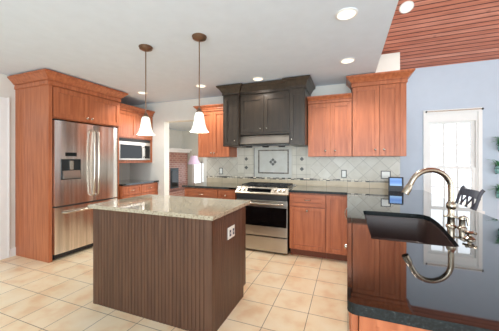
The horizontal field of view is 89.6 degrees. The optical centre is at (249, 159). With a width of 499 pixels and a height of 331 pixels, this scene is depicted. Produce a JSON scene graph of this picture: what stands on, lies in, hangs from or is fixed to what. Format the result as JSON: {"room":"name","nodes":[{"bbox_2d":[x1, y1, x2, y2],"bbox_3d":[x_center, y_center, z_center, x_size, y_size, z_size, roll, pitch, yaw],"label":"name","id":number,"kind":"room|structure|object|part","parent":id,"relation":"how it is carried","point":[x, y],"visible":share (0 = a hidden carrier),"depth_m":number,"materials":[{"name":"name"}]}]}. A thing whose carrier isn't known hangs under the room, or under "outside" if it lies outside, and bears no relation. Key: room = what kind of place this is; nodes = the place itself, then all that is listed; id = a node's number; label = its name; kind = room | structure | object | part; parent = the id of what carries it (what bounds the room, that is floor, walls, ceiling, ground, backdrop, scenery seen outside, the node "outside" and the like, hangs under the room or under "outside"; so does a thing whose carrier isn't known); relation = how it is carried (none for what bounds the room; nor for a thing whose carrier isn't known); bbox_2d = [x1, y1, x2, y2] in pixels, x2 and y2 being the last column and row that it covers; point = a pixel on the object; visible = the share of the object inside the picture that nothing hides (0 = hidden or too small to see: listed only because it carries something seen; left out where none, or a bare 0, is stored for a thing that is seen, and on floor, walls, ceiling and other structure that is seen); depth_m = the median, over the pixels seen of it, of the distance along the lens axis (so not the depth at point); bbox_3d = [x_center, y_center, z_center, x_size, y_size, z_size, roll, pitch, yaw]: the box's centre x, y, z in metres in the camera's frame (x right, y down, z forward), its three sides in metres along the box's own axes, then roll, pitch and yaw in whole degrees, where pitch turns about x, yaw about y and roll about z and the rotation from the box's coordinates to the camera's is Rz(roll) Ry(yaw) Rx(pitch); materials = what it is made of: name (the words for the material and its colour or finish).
{"room":"kitchen","nodes":[
{"label":"kitchen","id":0,"kind":"room"},
{"bbox_2d":[0,73,129,248],"bbox_3d":[-3.900,0.087,1.973,0.100,2.475,7.250,0,0,21],"label":"wall","id":1,"kind":"structure","parent":0,"point":[7,90],"depth_m":3.46,"materials":[{"name":"paint"}]},
{"bbox_2d":[0,97,9,259],"bbox_3d":[-3.465,0.240,2.914,0.028,2.170,1.080,0,0,21],"label":"trim","id":2,"kind":"structure","parent":1,"relation":"attached to","point":[4,102],"depth_m":3.37,"materials":[{"name":"white wood"}]},
{"bbox_2d":[10,247,15,256],"bbox_3d":[-3.262,1.270,3.455,0.015,0.110,0.074,0,0,21],"label":"baseboard","id":3,"kind":"structure","parent":1,"relation":"attached to","point":[12,250],"depth_m":3.46,"materials":[{"name":"white wood"}]},
{"bbox_2d":[119,103,154,162],"bbox_3d":[-2.379,-0.460,4.803,0.680,1.030,0.868,0,0,21],"label":"upper cabinet","id":4,"kind":"object","parent":1,"relation":"attached to","point":[130,116],"visible":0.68,"depth_m":4.63,"materials":[{"name":"brown wood"}]},
{"bbox_3d":[-2.208,-0.637,4.504,0.020,0.471,0.430,0,0,21],"label":"door","id":5,"kind":"part","parent":4,"relation":"part of","materials":[{"name":"brown wood"}]},
{"bbox_2d":[119,138,149,159],"bbox_3d":[-2.371,-0.190,4.756,0.653,0.385,0.735,0,0,21],"label":"microwave","id":6,"kind":"object","parent":4,"relation":"in","point":[129,149],"visible":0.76,"depth_m":4.61,"materials":[{"name":"metal"}]},
{"bbox_3d":[-2.118,-0.312,4.657,0.025,0.030,0.735,0,0,21],"label":"trim","id":7,"kind":"part","parent":6,"relation":"part of","materials":[{"name":"metal"}]},
{"bbox_3d":[-2.001,-0.149,4.919,0.004,0.245,0.132,0,0,21],"label":"control panel","id":8,"kind":"part","parent":6,"relation":"part of","materials":[{"name":"black glass"}]},
{"bbox_3d":[-2.096,-0.925,4.691,0.070,0.100,0.863,0,0,21],"label":"crown moulding","id":9,"kind":"part","parent":4,"relation":"part of","materials":[{"name":"brown wood"}]},
{"bbox_3d":[-2.053,-0.637,4.904,0.020,0.471,0.420,0,0,21],"label":"door","id":10,"kind":"part","parent":4,"relation":"part of","materials":[{"name":"brown wood"}]},
{"bbox_2d":[169,129,181,147],"bbox_3d":[-3.528,0.087,8.240,0.150,2.475,4.400,0,0,21],"label":"wall","id":11,"kind":"structure","parent":0,"point":[175,137],"depth_m":9.73,"materials":[{"name":"paint"}]},
{"bbox_2d":[169,121,193,130],"bbox_3d":[-0.406,-1.200,7.025,6.850,0.100,4.400,0,0,21],"label":"ceiling","id":12,"kind":"structure","parent":0,"point":[179,126],"depth_m":8.65,"materials":[{"name":"paint"}]},
{"bbox_2d":[182,131,202,183],"bbox_3d":[0.365,0.087,9.005,6.850,2.475,0.150,0,0,21],"label":"wall","id":13,"kind":"structure","parent":0,"point":[189,139],"depth_m":9.98,"materials":[{"name":"paint"}]},
{"bbox_2d":[192,162,202,183],"bbox_3d":[-1.857,0.520,9.805,0.870,0.910,0.070,0,0,21],"label":"window","id":14,"kind":"structure","parent":13,"relation":"in","point":[200,162],"depth_m":9.80,"materials":[{"name":"white wood"}]},
{"bbox_2d":[0,0,398,105],"bbox_3d":[-1.736,-1.210,1.131,4.745,0.120,7.250,0,0,21],"label":"ceiling","id":15,"kind":"structure","parent":0,"point":[98,42],"depth_m":2.46,"materials":[{"name":"paint"}]},
{"bbox_2d":[136,44,154,135],"bbox_3d":[-1.055,-0.703,2.556,0.176,0.895,0.176,0,0,21],"label":"pendant lamp","id":16,"kind":"object","parent":15,"relation":"hanging from","point":[145,129],"visible":1,"depth_m":2.52,"materials":[{"name":"white glass"}]},
{"bbox_3d":[-1.055,-0.782,2.556,0.010,0.655,0.010,0,0,44],"label":"rod","id":17,"kind":"part","parent":16,"relation":"part of","materials":[{"name":"brown metal"}]},
{"bbox_3d":[-1.055,-0.345,2.556,0.176,0.180,0.176,0,0,21],"label":"lamp shade","id":18,"kind":"part","parent":16,"relation":"part of","materials":[{"name":"white glass"}]},
{"bbox_2d":[190,33,207,132],"bbox_3d":[-0.467,-0.705,2.338,0.176,0.890,0.176,0,0,21],"label":"pendant lamp","id":19,"kind":"object","parent":15,"relation":"hanging from","point":[199,126],"visible":1,"depth_m":2.30,"materials":[{"name":"white glass"}]},
{"bbox_3d":[-0.467,-0.350,2.338,0.176,0.180,0.176,0,0,21],"label":"lamp shade","id":20,"kind":"part","parent":19,"relation":"part of","materials":[{"name":"white glass"}]},
{"bbox_3d":[-0.467,-0.785,2.338,0.010,0.650,0.010,0,0,-1],"label":"rod","id":21,"kind":"part","parent":19,"relation":"part of","materials":[{"name":"brown metal"}]},
{"bbox_2d":[195,84,206,87],"bbox_3d":[-0.753,-1.144,3.898,0.170,0.008,0.170,0,0,21],"label":"recessed light","id":22,"kind":"object","parent":15,"relation":"in","point":[197,85],"visible":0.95,"depth_m":3.89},
{"bbox_2d":[252,77,263,80],"bbox_3d":[0.120,-1.144,3.558,0.170,0.008,0.170,0,0,21],"label":"recessed light","id":23,"kind":"object","parent":15,"relation":"in","point":[254,78],"visible":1,"depth_m":3.54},
{"bbox_2d":[335,7,357,20],"bbox_3d":[0.763,-1.144,1.978,0.170,0.008,0.170,0,0,21],"label":"recessed light","id":24,"kind":"object","parent":15,"relation":"in","point":[346,13],"visible":1,"depth_m":1.97,"materials":[{"name":"white"}]},
{"bbox_2d":[340,58,355,63],"bbox_3d":[1.134,-1.144,2.907,0.170,0.008,0.170,0,0,21],"label":"recessed light","id":25,"kind":"object","parent":15,"relation":"in","point":[345,60],"visible":1,"depth_m":2.90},
{"bbox_2d":[0,201,470,330],"bbox_3d":[-0.631,1.375,3.894,14.000,0.100,13.200,0,0,21],"label":"floor","id":26,"kind":"structure","parent":0,"point":[282,292],"depth_m":2.42,"materials":[{"name":"tile"}]},
{"bbox_2d":[7,69,127,262],"bbox_3d":[-2.679,0.096,3.853,0.810,2.458,1.271,0,0,21],"label":"tall cabinet","id":27,"kind":"object","parent":26,"relation":"on","point":[42,96],"visible":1,"depth_m":3.38,"materials":[{"name":"brown wood"}]},
{"bbox_3d":[-2.911,0.175,3.382,0.720,2.300,0.045,0,0,21],"label":"panel","id":28,"kind":"part","parent":27,"relation":"part of","materials":[{"name":"brown wood"}]},
{"bbox_3d":[-2.679,-1.054,3.853,0.810,0.158,1.271,0,0,21],"label":"crown moulding","id":29,"kind":"part","parent":27,"relation":"part of","materials":[{"name":"brown wood"}]},
{"bbox_3d":[-2.486,-0.762,3.515,0.020,0.391,0.484,0,0,21],"label":"door","id":30,"kind":"part","parent":27,"relation":"part of","materials":[{"name":"brown wood"}]},
{"bbox_3d":[-2.299,-0.762,3.995,0.020,0.391,0.538,0,0,21],"label":"door","id":31,"kind":"part","parent":27,"relation":"part of","materials":[{"name":"brown wood"}]},
{"bbox_3d":[-2.537,0.175,4.372,0.700,2.300,0.020,0,0,21],"label":"panel","id":32,"kind":"part","parent":27,"relation":"part of","materials":[{"name":"brown wood"}]},
{"bbox_2d":[52,119,116,259],"bbox_3d":[-2.658,0.395,3.829,0.810,1.860,0.961,0,0,21],"label":"refrigerator","id":33,"kind":"object","parent":26,"relation":"on","point":[84,156],"visible":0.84,"depth_m":3.55,"materials":[{"name":"stainless steel"},{"name":"black plastic"},{"name":"brushed nickel"}]},
{"bbox_3d":[-2.459,0.045,3.526,0.070,1.130,0.535,0,0,21],"label":"door","id":34,"kind":"part","parent":33,"relation":"part of","materials":[{"name":"silver metal"}]},
{"bbox_3d":[-2.321,0.705,3.697,0.078,0.026,0.785,0,0,21],"label":"handle","id":35,"kind":"part","parent":33,"relation":"part of","materials":[{"name":"silver metal"}]},
{"bbox_3d":[-2.383,0.935,3.722,0.070,0.610,0.955,0,0,21],"label":"freezer drawer","id":36,"kind":"part","parent":33,"relation":"part of","materials":[{"name":"silver metal"}]},
{"bbox_3d":[-2.310,0.040,3.721,0.084,0.992,0.026,0,0,21],"label":"handle","id":37,"kind":"part","parent":33,"relation":"part of","materials":[{"name":"silver metal"}]},
{"bbox_3d":[-2.285,0.040,3.786,0.084,0.992,0.026,0,0,21],"label":"handle","id":38,"kind":"part","parent":33,"relation":"part of","materials":[{"name":"silver metal"}]},
{"bbox_3d":[-2.285,0.045,3.974,0.070,1.130,0.414,0,0,21],"label":"door","id":39,"kind":"part","parent":33,"relation":"part of","materials":[{"name":"silver metal"}]},
{"bbox_2d":[119,182,157,198],"bbox_3d":[-2.332,0.884,4.785,0.782,0.882,0.868,0,0,21],"label":"base cabinet","id":40,"kind":"object","parent":26,"relation":"on","point":[128,191],"visible":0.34,"depth_m":4.58,"materials":[{"name":"brown wood"}]},
{"bbox_3d":[-2.085,0.765,4.456,0.020,0.276,0.424,0,0,21],"label":"drawer","id":41,"kind":"part","parent":40,"relation":"part of","materials":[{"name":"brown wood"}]},
{"bbox_3d":[-2.085,0.537,4.456,0.020,0.151,0.424,0,0,21],"label":"drawer","id":42,"kind":"part","parent":40,"relation":"part of","materials":[{"name":"brown wood"}]},
{"bbox_2d":[119,179,158,185],"bbox_3d":[-2.339,0.427,4.785,0.769,0.032,0.873,0,0,21],"label":"countertop","id":43,"kind":"structure","parent":40,"relation":"on","point":[127,182],"depth_m":4.78,"materials":[{"name":"black stone"}]},
{"bbox_3d":[-1.928,0.765,4.861,0.020,0.276,0.424,0,0,21],"label":"drawer","id":44,"kind":"part","parent":40,"relation":"part of","materials":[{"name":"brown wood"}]},
{"bbox_3d":[-1.928,0.537,4.861,0.020,0.151,0.424,0,0,21],"label":"drawer","id":45,"kind":"part","parent":40,"relation":"part of","materials":[{"name":"brown wood"}]},
{"bbox_2d":[88,194,250,330],"bbox_3d":[-0.736,0.868,2.423,1.308,0.914,0.767,0,0,21],"label":"kitchen island","id":46,"kind":"object","parent":26,"relation":"on","point":[169,260],"visible":1,"depth_m":2.09,"materials":[{"name":"brown wood"}]},
{"bbox_3d":[-1.423,0.884,2.329,0.032,0.881,0.032,0,0,21],"label":"corner post","id":47,"kind":"part","parent":46,"relation":"part of","materials":[{"name":"brown wood"}]},
{"bbox_3d":[-0.859,0.884,2.101,1.185,0.881,0.012,0,0,21],"label":"beadboard panel","id":48,"kind":"part","parent":46,"relation":"part of","materials":[{"name":"brown wood"}]},
{"bbox_3d":[-0.289,0.884,1.888,0.032,0.881,0.032,0,0,21],"label":"corner post","id":49,"kind":"part","parent":46,"relation":"part of","materials":[{"name":"brown wood"}]},
{"bbox_3d":[-0.174,0.884,2.163,0.012,0.881,0.564,0,0,21],"label":"beadboard panel","id":50,"kind":"part","parent":46,"relation":"part of","materials":[{"name":"brown wood"}]},
{"bbox_2d":[228,224,234,239],"bbox_3d":[-0.154,0.625,2.176,0.012,0.100,0.135,0,0,21],"label":"outlet plate","id":51,"kind":"object","parent":46,"relation":"attached to","point":[231,230],"visible":1,"depth_m":2.17,"materials":[{"name":"white plastic"}]},
{"bbox_3d":[-0.154,0.625,2.176,0.003,0.078,0.113,0,0,21],"label":"plate","id":52,"kind":"part","parent":51,"relation":"part of","materials":[{"name":"white plastic"}]},
{"bbox_2d":[169,148,191,195],"bbox_3d":[-2.792,0.450,8.876,0.750,1.750,2.320,0,0,21],"label":"fireplace","id":53,"kind":"object","parent":26,"relation":"on","point":[178,157],"visible":0.44,"depth_m":9.23,"materials":[{"name":"brick"}]},
{"bbox_3d":[-2.711,0.680,9.113,0.010,0.570,0.340,0,0,21],"label":"firebox glass","id":54,"kind":"part","parent":53,"relation":"part of","materials":[{"name":"grey glass"}]},
{"bbox_2d":[188,155,199,163],"bbox_3d":[-1.465,0.588,6.632,0.330,1.475,0.330,0,0,21],"label":"floor lamp","id":55,"kind":"object","parent":26,"relation":"on","point":[193,159],"visible":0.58,"depth_m":6.54,"materials":[{"name":"pink fabric"}]},
{"bbox_2d":[185,187,236,199],"bbox_3d":[-0.533,0.884,4.202,0.920,0.882,0.652,0,0,21],"label":"base cabinet","id":56,"kind":"object","parent":26,"relation":"on","point":[189,192],"visible":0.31,"depth_m":3.92,"materials":[{"name":"brown wood"}]},
{"bbox_3d":[-0.773,0.545,3.991,0.601,0.166,0.020,0,0,21],"label":"drawer","id":57,"kind":"part","parent":56,"relation":"part of","materials":[{"name":"brown wood"}]},
{"bbox_2d":[182,182,243,189],"bbox_3d":[-0.535,0.427,4.204,0.955,0.032,0.649,0,0,21],"label":"countertop","id":58,"kind":"structure","parent":56,"relation":"on","point":[211,185],"depth_m":4.04,"materials":[{"name":"black stone"}]},
{"bbox_3d":[-0.347,0.545,3.825,0.286,0.166,0.020,0,0,21],"label":"drawer","id":59,"kind":"part","parent":56,"relation":"part of","materials":[{"name":"brown wood"}]},
{"bbox_2d":[235,182,296,253],"bbox_3d":[0.266,0.846,3.851,0.797,0.958,0.700,0,0,21],"label":"range","id":60,"kind":"object","parent":26,"relation":"on","point":[268,213],"visible":0.93,"depth_m":3.56,"materials":[{"name":"silver metal"}]},
{"bbox_3d":[0.171,0.825,3.607,0.763,0.500,0.048,0,0,21],"label":"oven door","id":61,"kind":"part","parent":60,"relation":"part of","materials":[{"name":"glass"}]},
{"bbox_3d":[0.177,0.444,3.622,0.797,0.093,0.130,0,0,21],"label":"control panel","id":62,"kind":"part","parent":60,"relation":"part of","materials":[{"name":"metal"}]},
{"bbox_3d":[0.171,1.190,3.607,0.763,0.200,0.048,0,0,21],"label":"warming drawer","id":63,"kind":"part","parent":60,"relation":"part of","materials":[{"name":"metal"}]},
{"bbox_3d":[0.151,0.615,3.556,0.674,0.025,0.067,0,0,21],"label":"handle","id":64,"kind":"part","parent":60,"relation":"part of","materials":[{"name":"silver metal"}]},
{"bbox_2d":[237,184,296,189],"bbox_3d":[0.285,0.424,3.900,0.797,0.069,0.595,0,0,21],"label":"cooktop","id":65,"kind":"object","parent":60,"relation":"in","point":[247,186],"depth_m":3.71,"materials":[{"name":"metal"}]},
{"bbox_2d":[290,192,325,257],"bbox_3d":[0.880,0.884,3.652,0.483,0.882,0.652,0,0,21],"label":"base cabinet","id":66,"kind":"object","parent":26,"relation":"on","point":[307,210],"visible":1,"depth_m":3.39,"materials":[{"name":"brown wood"}]},
{"bbox_3d":[0.778,0.545,3.388,0.473,0.166,0.020,0,0,21],"label":"drawer","id":67,"kind":"part","parent":66,"relation":"part of","materials":[{"name":"brown wood"}]},
{"bbox_3d":[0.778,0.925,3.388,0.473,0.566,0.020,0,0,21],"label":"door","id":68,"kind":"part","parent":66,"relation":"part of","materials":[{"name":"brown wood"}]},
{"bbox_2d":[326,194,346,260],"bbox_3d":[1.234,0.884,3.532,0.260,0.882,0.620,0,0,21],"label":"base cabinet","id":69,"kind":"object","parent":26,"relation":"on","point":[336,205],"visible":0.95,"depth_m":3.26,"materials":[{"name":"brown wood"}]},
{"bbox_2d":[344,208,429,330],"bbox_3d":[1.062,0.884,1.855,0.685,0.881,2.572,0,0,21],"label":"base cabinet","id":70,"kind":"object","parent":26,"relation":"on","point":[356,323],"visible":0.17,"depth_m":0.75,"materials":[{"name":"brown wood"}]},
{"bbox_3d":[0.417,0.835,1.012,0.020,0.746,0.466,0,0,21],"label":"door","id":71,"kind":"part","parent":70,"relation":"part of","materials":[{"name":"brown wood"}]},
{"bbox_2d":[288,185,498,330],"bbox_3d":[0.974,0.427,2.211,1.717,0.032,3.271,0,0,21],"label":"countertop","id":72,"kind":"structure","parent":70,"relation":"on","point":[422,286],"depth_m":0.97,"materials":[{"name":"black stone"}]},
{"bbox_2d":[388,177,403,190],"bbox_3d":[1.959,0.320,3.366,0.176,0.184,0.094,0,0,27],"label":"photo frame","id":73,"kind":"object","parent":72,"relation":"on","point":[394,183],"visible":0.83,"depth_m":3.34,"materials":[{"name":"black plastic"}]},
{"bbox_2d":[364,215,454,246],"bbox_3d":[0.984,0.542,1.598,0.449,0.196,0.804,0,0,21],"label":"sink","id":74,"kind":"object","parent":72,"relation":"in","point":[401,229],"visible":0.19,"depth_m":1.92,"materials":[{"name":"brown"}]},
{"bbox_2d":[402,168,469,228],"bbox_3d":[1.146,0.230,1.574,0.350,0.362,0.089,0,0,18],"label":"bridge faucet","id":75,"kind":"object","parent":72,"relation":"on","point":[451,205],"visible":1,"depth_m":1.55,"materials":[{"name":"silver metal"}]},
{"bbox_3d":[1.280,0.371,1.508,0.055,0.080,0.047,0,0,21],"label":"lever handle","id":76,"kind":"part","parent":75,"relation":"part of","materials":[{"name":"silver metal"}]},
{"bbox_2d":[462,230,476,240],"bbox_3d":[1.143,0.390,1.304,0.052,0.042,0.052,0,0,21],"label":"soap pump","id":77,"kind":"object","parent":72,"relation":"on","point":[468,233],"visible":1,"depth_m":1.29,"materials":[{"name":"silver metal"}]},
{"bbox_3d":[0.626,0.885,0.655,0.624,0.876,0.020,0,0,21],"label":"panel","id":78,"kind":"part","parent":70,"relation":"part of","materials":[{"name":"brown wood"}]},
{"bbox_2d":[455,185,484,210],"bbox_3d":[2.266,0.815,2.938,0.592,1.021,0.510,0,0,21],"label":"counter chair","id":79,"kind":"object","parent":26,"relation":"on","point":[474,194],"visible":0.25,"depth_m":2.85,"materials":[{"name":"wood"}]},
{"bbox_3d":[2.541,0.815,3.083,0.177,1.021,0.040,0,0,21],"label":"leg","id":80,"kind":"part","parent":79,"relation":"part of","materials":[{"name":"wood"}]},
{"bbox_3d":[2.509,0.380,2.844,0.070,0.080,0.470,0,0,21],"label":"crest rail","id":81,"kind":"part","parent":79,"relation":"part of","materials":[{"name":"wood"}]},
{"bbox_3d":[2.371,0.815,2.645,0.177,1.021,0.040,0,0,21],"label":"leg","id":82,"kind":"part","parent":79,"relation":"part of","materials":[{"name":"wood"}]},
{"bbox_2d":[130,52,399,194],"bbox_3d":[-0.234,-0.093,4.517,5.089,2.837,0.150,0,0,21],"label":"wall","id":83,"kind":"structure","parent":0,"point":[165,113],"depth_m":5.01,"materials":[{"name":"paint"}]},
{"bbox_2d":[193,104,236,156],"bbox_3d":[-0.595,-0.483,4.370,0.653,0.873,0.383,0,0,21],"label":"upper cabinet","id":84,"kind":"object","parent":83,"relation":"attached to","point":[210,144],"visible":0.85,"depth_m":4.24,"materials":[{"name":"brown wood"}]},
{"bbox_3d":[-0.749,-0.439,4.302,0.291,0.769,0.020,0,0,21],"label":"door","id":85,"kind":"part","parent":84,"relation":"part of","materials":[{"name":"brown wood"}]},
{"bbox_3d":[-0.595,-0.873,4.370,0.653,0.095,0.383,0,0,21],"label":"crown moulding","id":86,"kind":"part","parent":84,"relation":"part of","materials":[{"name":"brown wood"}]},
{"bbox_3d":[-0.472,-0.439,4.195,0.294,0.769,0.020,0,0,21],"label":"door","id":87,"kind":"part","parent":84,"relation":"part of","materials":[{"name":"brown wood"}]},
{"bbox_2d":[216,75,315,147],"bbox_3d":[0.260,-0.663,3.905,1.423,0.947,0.630,0,0,21],"label":"upper cabinet","id":88,"kind":"object","parent":83,"relation":"attached to","point":[274,112],"visible":1,"depth_m":3.71,"materials":[{"name":"black wood"}]},
{"bbox_3d":[-0.286,-0.593,3.878,0.237,0.741,0.018,0,0,21],"label":"door","id":89,"kind":"part","parent":88,"relation":"part of","materials":[{"name":"brown wood"}]},
{"bbox_3d":[0.039,-0.682,3.804,0.375,0.541,0.020,0,0,21],"label":"door","id":90,"kind":"part","parent":88,"relation":"part of","materials":[{"name":"brown wood"}]},
{"bbox_3d":[0.260,-1.066,3.905,1.423,0.142,0.630,0,0,21],"label":"crown moulding","id":91,"kind":"part","parent":88,"relation":"part of","materials":[{"name":"brown wood"}]},
{"bbox_3d":[0.393,-0.682,3.666,0.375,0.541,0.020,0,0,21],"label":"door","id":92,"kind":"part","parent":88,"relation":"part of","materials":[{"name":"brown wood"}]},
{"bbox_3d":[0.663,-0.593,3.508,0.195,0.741,0.018,0,0,21],"label":"door","id":93,"kind":"part","parent":88,"relation":"part of","materials":[{"name":"brown wood"}]},
{"bbox_2d":[207,147,399,188],"bbox_3d":[0.658,0.102,4.079,3.109,0.615,0.018,0,0,21],"label":"tile backsplash","id":94,"kind":"structure","parent":83,"relation":"attached to","point":[293,165],"depth_m":4.02,"materials":[{"name":"tile"}]},
{"bbox_3d":[0.385,0.045,4.190,0.656,0.500,0.009,0,0,21],"label":"range panel","id":95,"kind":"part","parent":94,"relation":"part of","materials":[{"name":"tile"}]},
{"bbox_3d":[0.394,0.030,4.180,0.527,0.400,0.004,0,0,21],"label":"mosaic frame","id":96,"kind":"part","parent":94,"relation":"part of","materials":[{"name":"grey tile"}]},
{"bbox_2d":[341,170,346,177],"bbox_3d":[1.419,0.210,3.776,0.075,0.115,0.011,0,0,21],"label":"outlet plate","id":97,"kind":"object","parent":94,"relation":"attached to","point":[343,172],"visible":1,"depth_m":3.77,"materials":[{"name":"white plastic"}]},
{"bbox_2d":[381,171,390,178],"bbox_3d":[1.938,0.213,3.574,0.125,0.115,0.011,0,0,21],"label":"outlet plate","id":98,"kind":"object","parent":94,"relation":"attached to","point":[384,174],"visible":0.89,"depth_m":3.57,"materials":[{"name":"white plastic"}]},
{"bbox_2d":[307,93,351,156],"bbox_3d":[1.176,-0.477,3.682,0.593,0.860,0.383,0,0,21],"label":"upper cabinet","id":99,"kind":"object","parent":83,"relation":"attached to","point":[329,116],"visible":1,"depth_m":3.55,"materials":[{"name":"brown wood"}]},
{"bbox_3d":[1.001,-0.431,3.622,0.306,0.754,0.020,0,0,21],"label":"door","id":100,"kind":"part","parent":99,"relation":"part of","materials":[{"name":"brown wood"}]},
{"bbox_3d":[1.119,-0.859,3.536,0.593,0.097,0.070,0,0,21],"label":"crown moulding","id":101,"kind":"part","parent":99,"relation":"part of","materials":[{"name":"brown wood"}]},
{"bbox_3d":[1.277,-0.431,3.514,0.279,0.754,0.020,0,0,21],"label":"door","id":102,"kind":"part","parent":99,"relation":"part of","materials":[{"name":"brown wood"}]},
{"bbox_2d":[346,68,414,156],"bbox_3d":[1.755,-0.591,3.446,0.801,1.088,0.403,0,0,21],"label":"upper cabinet","id":103,"kind":"object","parent":83,"relation":"attached to","point":[378,99],"visible":1,"depth_m":3.33,"materials":[{"name":"brown wood"}]},
{"bbox_3d":[1.572,-0.523,3.399,0.330,0.939,0.020,0,0,21],"label":"door","id":104,"kind":"part","parent":103,"relation":"part of","materials":[{"name":"brown wood"}]},
{"bbox_3d":[1.755,-1.065,3.446,0.801,0.140,0.403,0,0,21],"label":"crown moulding","id":105,"kind":"part","parent":103,"relation":"part of","materials":[{"name":"brown wood"}]},
{"bbox_3d":[1.838,-0.523,3.296,0.233,0.939,0.020,0,0,21],"label":"door","id":106,"kind":"part","parent":103,"relation":"part of","materials":[{"name":"brown wood"}]},
{"bbox_2d":[381,0,498,69],"bbox_3d":[2.756,-3.270,-0.286,4.655,3.986,7.866,0,0,21],"label":"planks","id":107,"kind":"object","parent":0,"point":[434,32],"depth_m":3.23,"materials":[{"name":"brown wood"}]},
{"bbox_2d":[399,1,413,13],"bbox_3d":[1.889,-1.837,3.023,0.156,0.074,0.141,0,0,26],"label":"recessed light","id":108,"kind":"object","parent":107,"relation":"attached to","point":[407,6],"visible":1,"depth_m":3.02,"materials":[{"name":"white"}]},
{"bbox_2d":[400,59,498,219],"bbox_3d":[4.214,-0.026,3.194,4.461,2.702,0.150,0,0,21],"label":"wall","id":109,"kind":"structure","parent":0,"point":[470,84],"depth_m":3.60,"materials":[{"name":"blue paint"}]},
{"bbox_2d":[423,107,484,213],"bbox_3d":[2.924,0.007,3.654,0.720,1.475,0.170,0,0,21],"label":"window","id":110,"kind":"structure","parent":109,"relation":"in","point":[474,117],"depth_m":3.60,"materials":[{"name":"white wood"}]},
{"bbox_3d":[2.929,-0.210,3.668,0.556,0.690,0.030,0,0,21],"label":"sash","id":111,"kind":"part","parent":110,"relation":"part of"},
{"bbox_3d":[2.917,0.405,3.638,0.556,0.600,0.030,0,0,21],"label":"sash","id":112,"kind":"part","parent":110,"relation":"part of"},
{"bbox_2d":[426,108,483,112],"bbox_3d":[2.910,-0.705,3.588,0.677,0.030,0.059,0,0,21],"label":"curtain rod","id":113,"kind":"object","parent":110,"relation":"attached to","point":[477,108],"visible":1,"depth_m":3.57,"materials":[{"name":"silver metal"}]},
{"bbox_2d":[488,159,498,173],"bbox_3d":[3.357,0.091,3.382,0.270,0.209,0.119,0,0,21],"label":"wall planter","id":114,"kind":"object","parent":109,"relation":"attached to","point":[496,168],"visible":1,"depth_m":3.38,"materials":[{"name":"teal glass"}]},
{"bbox_2d":[488,184,498,197],"bbox_3d":[3.355,0.424,3.381,0.236,0.203,0.121,0,0,21],"label":"wall planter","id":115,"kind":"object","parent":109,"relation":"attached to","point":[496,188],"visible":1,"depth_m":3.38,"materials":[{"name":"teal glass"}]}
]}

